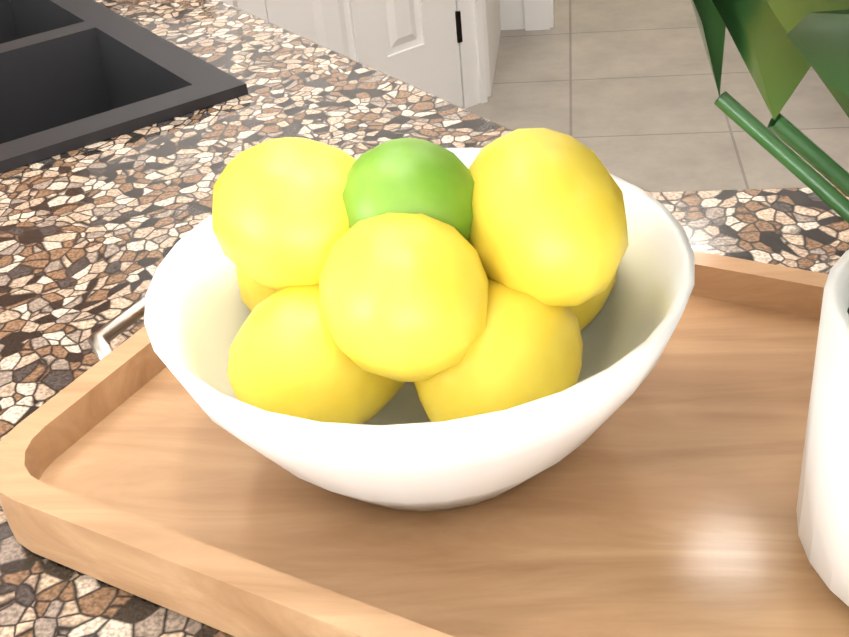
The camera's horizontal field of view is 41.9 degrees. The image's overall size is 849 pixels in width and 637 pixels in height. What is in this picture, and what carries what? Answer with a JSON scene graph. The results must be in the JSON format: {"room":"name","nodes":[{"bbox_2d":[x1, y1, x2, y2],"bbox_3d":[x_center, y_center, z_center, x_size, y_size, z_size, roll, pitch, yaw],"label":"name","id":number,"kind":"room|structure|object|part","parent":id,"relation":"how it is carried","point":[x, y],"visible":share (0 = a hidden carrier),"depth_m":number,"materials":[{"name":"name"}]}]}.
{"room":"kitchen","nodes":[
{"label":"kitchen","id":0,"kind":"room"},
{"bbox_2d":[221,0,490,107],"bbox_3d":[-0.281,-1.647,2.472,0.856,2.680,0.100,-27,38,-29],"label":"wall","id":1,"kind":"structure","parent":0,"point":[230,2],"depth_m":3.27,"materials":[{"name":"white paint"}]},
{"bbox_2d":[232,0,487,108],"bbox_3d":[-0.209,-1.370,2.597,0.566,2.068,0.558,-1,33,8],"label":"door","id":2,"kind":"structure","parent":1,"relation":"attached to","point":[434,47],"depth_m":3.08,"materials":[{"name":"white wood"}]},
{"bbox_2d":[485,0,500,92],"bbox_3d":[0.057,-1.961,2.901,0.120,2.680,0.600,-1,33,8],"label":"wall","id":3,"kind":"structure","parent":0,"point":[493,20],"depth_m":3.48,"materials":[{"name":"white paint"}]},
{"bbox_2d":[499,0,549,29],"bbox_3d":[0.883,-2.170,3.090,1.670,2.680,0.120,-1,33,8],"label":"wall","id":4,"kind":"structure","parent":0,"point":[512,14],"depth_m":3.83,"materials":[{"name":"white paint"}]},
{"bbox_2d":[524,0,553,30],"bbox_3d":[0.760,-1.945,3.237,1.060,2.165,0.150,-1,33,8],"label":"trim","id":5,"kind":"structure","parent":4,"relation":"attached to","point":[539,15],"depth_m":3.81,"materials":[{"name":"white wood"}]},
{"bbox_2d":[466,0,848,191],"bbox_3d":[-1.006,0.538,1.737,7.320,0.050,11.300,-1,33,8],"label":"floor","id":6,"kind":"structure","parent":0,"point":[626,90],"depth_m":3.25,"materials":[{"name":"tile"}]},
{"bbox_2d":[0,0,87,75],"bbox_3d":[-0.771,-0.082,1.740,0.961,0.939,2.355,-1,33,8],"label":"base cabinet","id":7,"kind":"object","parent":6,"relation":"on","point":[23,23],"depth_m":1.27,"materials":[{"name":"stone"}]},
{"bbox_2d":[0,0,848,636],"bbox_3d":[0.248,-0.098,1.598,1.097,0.939,2.355,-1,33,8],"label":"countertop","id":8,"kind":"structure","parent":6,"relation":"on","point":[130,130],"depth_m":0.85,"materials":[{"name":"stone"}]},
{"bbox_2d":[0,250,848,636],"bbox_3d":[0.096,0.059,0.500,0.588,0.033,0.310,13,37,27],"label":"tray","id":9,"kind":"object","parent":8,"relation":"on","point":[660,500],"visible":0.5,"depth_m":0.48,"materials":[{"name":"brown wood"}]},
{"bbox_2d":[144,148,694,511],"bbox_3d":[0.001,0.014,0.506,0.236,0.092,0.236,-1,33,8],"label":"bowl","id":10,"kind":"object","parent":9,"relation":"on","point":[400,450],"visible":0.5,"depth_m":0.44,"materials":[{"name":"white ceramic"}]},
{"bbox_2d":[212,128,628,423],"bbox_3d":[-0.004,-0.023,0.484,0.182,0.121,0.163,-1,33,8],"label":"fruit","id":11,"kind":"object","parent":10,"relation":"in","point":[447,282],"visible":0.96,"depth_m":0.44,"materials":[{"name":"yellow food"}]},
{"bbox_2d":[691,0,848,606],"bbox_3d":[0.249,-0.078,0.336,0.552,0.385,0.520,-1,33,8],"label":"potted plant","id":12,"kind":"object","parent":9,"relation":"on","point":[783,46],"visible":1,"depth_m":0.38,"materials":[{"name":"white ceramic"}]},
{"bbox_3d":[0.209,0.045,0.403,0.132,0.114,0.132,-1,33,8],"label":"pot","id":13,"kind":"part","parent":12,"relation":"part of","materials":[{"name":"white ceramic"}]}
]}

